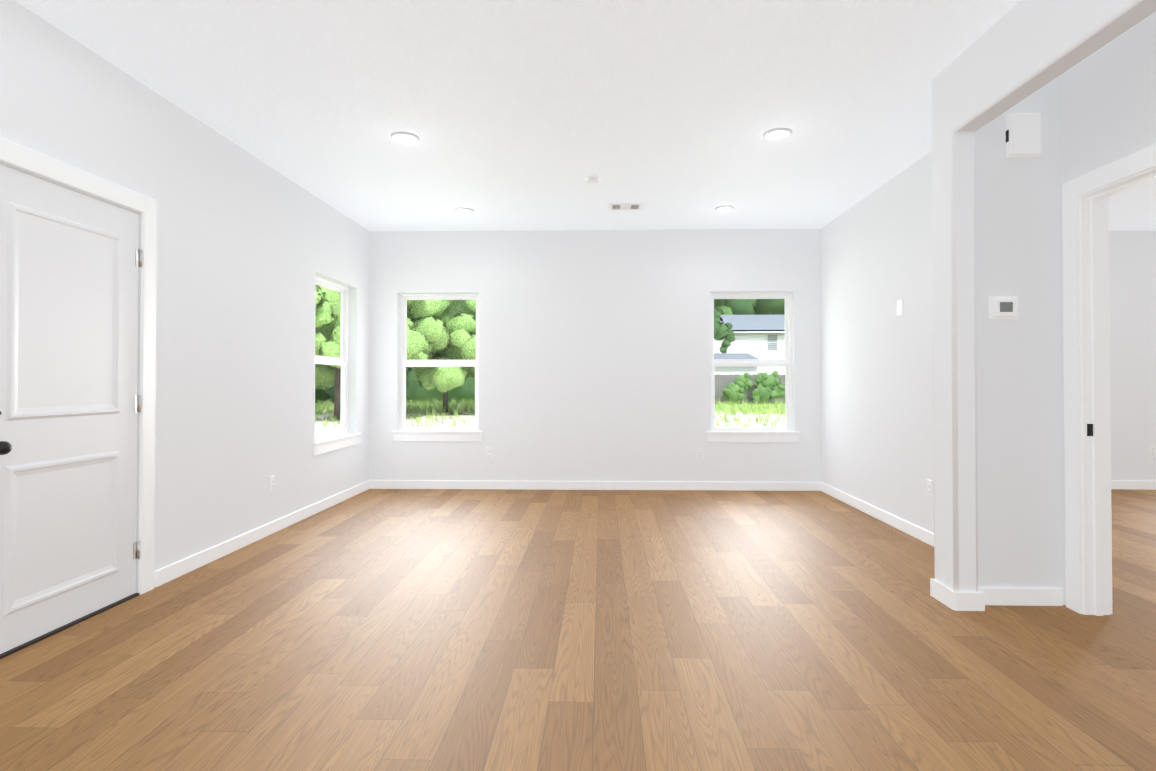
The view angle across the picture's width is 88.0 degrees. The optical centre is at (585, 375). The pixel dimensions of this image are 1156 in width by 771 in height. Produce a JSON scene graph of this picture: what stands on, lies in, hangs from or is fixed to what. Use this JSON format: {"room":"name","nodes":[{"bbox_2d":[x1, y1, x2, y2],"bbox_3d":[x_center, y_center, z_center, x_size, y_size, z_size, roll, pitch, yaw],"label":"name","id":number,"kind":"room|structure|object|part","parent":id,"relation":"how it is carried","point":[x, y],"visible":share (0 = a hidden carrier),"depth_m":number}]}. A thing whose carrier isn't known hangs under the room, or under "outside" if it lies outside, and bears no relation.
{"room":"empty living room","nodes":[
{"label":"empty living room","id":0,"kind":"room"},
{"bbox_2d":[0,0,369,570],"bbox_3d":[-2.501,-0.217,1.711,0.150,2.740,9.336,0,-1,1],"label":"wall","id":1,"kind":"structure","parent":0,"point":[250,247],"depth_m":3.81},
{"bbox_2d":[0,164,141,653],"bbox_3d":[-2.380,0.143,2.772,0.134,2.016,0.858,0,-1,1],"label":"entry door","id":2,"kind":"structure","parent":1,"relation":"in","point":[70,397],"depth_m":2.75},
{"bbox_3d":[-2.367,0.223,2.411,0.090,0.206,0.066,0,-1,1],"label":"entry door knob","id":3,"kind":"part","parent":2,"relation":"part of"},
{"bbox_2d":[0,137,156,658],"bbox_3d":[-2.465,0.098,2.769,0.168,2.134,1.052,0,-1,1],"label":"door frame","id":4,"kind":"structure","parent":1,"relation":"attached to","point":[17,157],"depth_m":3.20},
{"bbox_2d":[154,480,369,586],"bbox_3d":[-2.340,1.142,4.813,0.015,0.090,3.024,0,-1,1],"label":"baseboard","id":5,"kind":"structure","parent":1,"relation":"attached to","point":[163,575],"depth_m":4.13},
{"bbox_2d":[269,475,274,491],"bbox_3d":[-2.353,0.812,4.489,0.013,0.115,0.070,0,-1,1],"label":"outlet","id":6,"kind":"object","parent":1,"relation":"attached to","point":[272,484],"visible":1,"depth_m":4.48},
{"bbox_2d":[312,276,360,455],"bbox_3d":[-2.393,-0.113,5.606,0.194,1.612,0.964,0,-1,1],"label":"window","id":7,"kind":"structure","parent":1,"relation":"in","point":[343,437],"depth_m":5.95},
{"bbox_2d":[0,489,1155,770],"bbox_3d":[2.733,1.212,1.646,10.618,0.120,9.800,0,-1,1],"label":"floor","id":8,"kind":"structure","parent":0,"point":[438,629],"depth_m":2.49},
{"bbox_2d":[14,0,1155,231],"bbox_3d":[2.733,-1.663,1.677,10.618,0.150,9.800,0,-1,1],"label":"ceiling","id":9,"kind":"structure","parent":0,"point":[528,114],"depth_m":3.37},
{"bbox_2d":[391,132,418,143],"bbox_3d":[-1.188,-1.559,3.928,0.180,0.016,0.180,0,-1,1],"label":"recessed light","id":10,"kind":"object","parent":9,"relation":"in","point":[405,137],"visible":0.98,"depth_m":3.91},
{"bbox_2d":[454,207,473,213],"bbox_3d":[-1.138,-1.540,5.591,0.180,0.016,0.180,0,-1,1],"label":"recessed light","id":11,"kind":"object","parent":9,"relation":"in","point":[464,210],"visible":1,"depth_m":5.58},
{"bbox_2d":[584,174,600,183],"bbox_3d":[0.053,-1.538,4.691,0.132,0.042,0.132,0,-1,1],"label":"smoke detector","id":12,"kind":"object","parent":9,"relation":"attached to","point":[592,178],"visible":1,"depth_m":4.65},
{"bbox_2d":[609,203,642,210],"bbox_3d":[0.363,-1.544,5.473,0.310,0.012,0.210,0,-1,1],"label":"ceiling vent","id":13,"kind":"object","parent":9,"relation":"in","point":[624,206],"visible":0.92,"depth_m":5.47},
{"bbox_2d":[715,205,734,211],"bbox_3d":[1.281,-1.541,5.530,0.180,0.016,0.180,0,-1,1],"label":"recessed light","id":14,"kind":"object","parent":9,"relation":"in","point":[725,208],"visible":0.94,"depth_m":5.52},
{"bbox_2d":[763,128,791,139],"bbox_3d":[1.240,-1.559,3.867,0.180,0.016,0.180,0,-1,1],"label":"recessed light","id":15,"kind":"object","parent":9,"relation":"in","point":[777,133],"visible":1,"depth_m":3.85},
{"bbox_2d":[369,229,821,481],"bbox_3d":[0.077,-0.166,6.391,5.068,2.740,0.150,0,-1,1],"label":"wall","id":16,"kind":"structure","parent":0,"point":[594,356],"depth_m":6.32},
{"bbox_2d":[392,294,482,441],"bbox_3d":[-1.572,-0.104,6.421,0.964,1.612,0.194,0,-1,1],"label":"window","id":17,"kind":"structure","parent":16,"relation":"in","point":[403,433],"depth_m":6.44},
{"bbox_2d":[486,447,492,457],"bbox_3d":[-1.021,0.821,6.330,0.070,0.115,0.013,0,-1,1],"label":"electrical outlet","id":18,"kind":"object","parent":16,"relation":"attached to","point":[489,452],"visible":1,"depth_m":6.33},
{"bbox_2d":[370,480,817,490],"bbox_3d":[0.074,1.159,6.292,4.767,0.090,0.018,0,-1,1],"label":"baseboard","id":19,"kind":"structure","parent":16,"relation":"attached to","point":[374,484],"depth_m":6.29},
{"bbox_2d":[697,448,703,458],"bbox_3d":[1.198,0.820,6.274,0.070,0.115,0.013,0,-1,1],"label":"electrical outlet","id":20,"kind":"object","parent":16,"relation":"attached to","point":[700,453],"visible":1,"depth_m":6.27},
{"bbox_2d":[706,292,799,442],"bbox_3d":[1.747,-0.105,6.338,0.964,1.612,0.194,0,-1,1],"label":"window","id":21,"kind":"structure","parent":16,"relation":"in","point":[752,434],"depth_m":6.36},
{"bbox_2d":[820,151,933,532],"bbox_3d":[2.494,-0.184,4.716,0.150,2.740,3.076,0,-1,1],"label":"wall","id":22,"kind":"structure","parent":0,"point":[877,432],"depth_m":4.89},
{"bbox_2d":[818,482,933,546],"bbox_3d":[2.411,1.141,4.686,0.015,0.090,3.040,0,-1,1],"label":"baseboard","id":23,"kind":"structure","parent":22,"relation":"attached to","point":[924,535],"depth_m":4.87},
{"bbox_2d":[897,300,902,315],"bbox_3d":[2.413,-0.520,4.599,0.015,0.115,0.070,0,-1,1],"label":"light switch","id":24,"kind":"object","parent":22,"relation":"attached to","point":[899,307],"visible":1,"depth_m":4.59},
{"bbox_2d":[926,479,932,496],"bbox_3d":[2.403,0.788,4.186,0.013,0.115,0.070,0,-1,1],"label":"outlet","id":25,"kind":"object","parent":22,"relation":"attached to","point":[929,487],"visible":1,"depth_m":4.18},
{"bbox_2d":[931,0,1155,591],"bbox_3d":[1.827,-0.235,0.064,0.120,2.740,6.260,0,-1,1],"label":"wall","id":26,"kind":"structure","parent":0,"point":[1019,51],"depth_m":2.99},
{"bbox_2d":[975,11,1155,604],"bbox_3d":[2.172,-0.235,0.055,0.612,2.740,6.260,0,-1,1],"label":"wall","id":27,"kind":"structure","parent":0,"point":[1096,110],"depth_m":3.06},
{"bbox_2d":[989,296,1017,319],"bbox_3d":[2.136,-0.344,3.053,0.145,0.120,0.030,0,-1,1],"label":"thermostat","id":28,"kind":"object","parent":27,"relation":"attached to","point":[1003,307],"visible":1,"depth_m":3.04},
{"bbox_2d":[966,587,1062,610],"bbox_3d":[2.188,1.123,3.024,0.452,0.090,0.045,0,-1,1],"label":"baseboard","id":29,"kind":"structure","parent":27,"relation":"attached to","point":[981,598],"depth_m":3.03},
{"bbox_2d":[1006,113,1040,157],"bbox_3d":[2.220,-1.217,3.045,0.154,0.217,0.063,0,-1,1],"label":"box","id":30,"kind":"object","parent":27,"relation":"attached to","point":[1023,135],"visible":0.98,"depth_m":3.01},
{"bbox_2d":[1062,144,1155,615],"bbox_3d":[2.481,0.093,2.520,0.156,2.138,1.006,0,-1,1],"label":"door frame","id":31,"kind":"structure","parent":27,"relation":"attached to","point":[1087,409],"depth_m":2.93},
{"bbox_2d":[1109,231,1155,480],"bbox_3d":[5.312,-0.165,6.423,5.400,2.740,0.150,0,-1,1],"label":"wall","id":32,"kind":"structure","parent":0,"point":[1132,278],"depth_m":6.32},
{"bbox_2d":[1111,481,1155,489],"bbox_3d":[5.311,1.159,6.326,5.400,0.090,0.015,0,-1,1],"label":"baseboard","id":33,"kind":"structure","parent":32,"relation":"attached to","point":[1130,485],"depth_m":6.31},
{"bbox_2d":[1149,446,1155,455],"bbox_3d":[5.985,0.799,6.318,0.070,0.115,0.013,0,-1,1],"label":"outlet","id":34,"kind":"object","parent":32,"relation":"attached to","point":[1152,450],"visible":1,"depth_m":6.31},
{"label":"outside","id":35,"kind":"structure","parent":0,"visible":0},
{"bbox_2d":[315,400,785,434],"bbox_3d":[-0.151,1.534,-0.036,300.000,0.300,300.000,0,-1,1],"label":"ground","id":36,"kind":"structure","parent":35,"point":[320,427],"depth_m":22.07},
{"bbox_2d":[333,367,448,419],"bbox_3d":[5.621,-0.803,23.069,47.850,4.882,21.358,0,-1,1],"label":"stem","id":37,"kind":"object","parent":36,"relation":"on","point":[337,405],"depth_m":21.63},
{"bbox_2d":[315,285,475,392],"bbox_3d":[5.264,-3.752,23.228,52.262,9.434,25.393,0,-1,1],"label":"tree","id":38,"kind":"object","parent":37,"relation":"attached to","point":[325,375],"depth_m":22.74},
{"bbox_2d":[315,367,474,403],"bbox_3d":[-16.454,0.400,39.780,40.667,4.197,4.571,0,-1,1],"label":"hedge","id":39,"kind":"object","parent":36,"relation":"on","point":[412,393],"depth_m":38.07},
{"bbox_2d":[315,396,785,426],"bbox_3d":[10.082,1.386,26.980,55.506,0.590,20.730,0,-1,1],"label":"grass tufts","id":40,"kind":"object","parent":36,"relation":"on","point":[759,408],"depth_m":26.07},
{"bbox_2d":[714,315,784,376],"bbox_3d":[14.547,-1.554,47.371,21.800,6.920,13.450,0,-1,1],"label":"house","id":41,"kind":"structure","parent":36,"relation":"on","point":[775,324],"depth_m":44.69},
{"bbox_2d":[715,374,785,403],"bbox_3d":[33.320,0.854,37.198,55.046,1.880,0.110,0,-1,1],"label":"fence","id":42,"kind":"object","parent":36,"relation":"on","point":[720,383],"depth_m":37.76},
{"bbox_2d":[722,370,784,402],"bbox_3d":[11.675,0.850,36.896,10.985,2.361,0.995,0,-1,1],"label":"bush","id":43,"kind":"object","parent":36,"relation":"on","point":[777,388],"depth_m":36.67},
{"bbox_3d":[8.865,-4.325,44.619,126.992,12.400,57.492,0,-1,1],"label":"stem","id":44,"kind":"object","parent":36,"relation":"on","visible":0},
{"bbox_2d":[714,299,784,314],"bbox_3d":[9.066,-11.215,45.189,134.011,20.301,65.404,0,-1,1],"label":"tree","id":45,"kind":"object","parent":44,"relation":"attached to","point":[732,305],"depth_m":56.06},
{"bbox_3d":[2.959,-0.493,20.216,0.200,4.200,0.200,0,-1,1],"label":"stem","id":46,"kind":"object","parent":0,"visible":0},
{"bbox_2d":[714,304,734,353],"bbox_3d":[3.136,-2.147,19.937,3.666,2.918,2.283,0,-1,1],"label":"tree","id":47,"kind":"object","parent":46,"relation":"attached to","point":[719,333],"depth_m":19.72}
]}

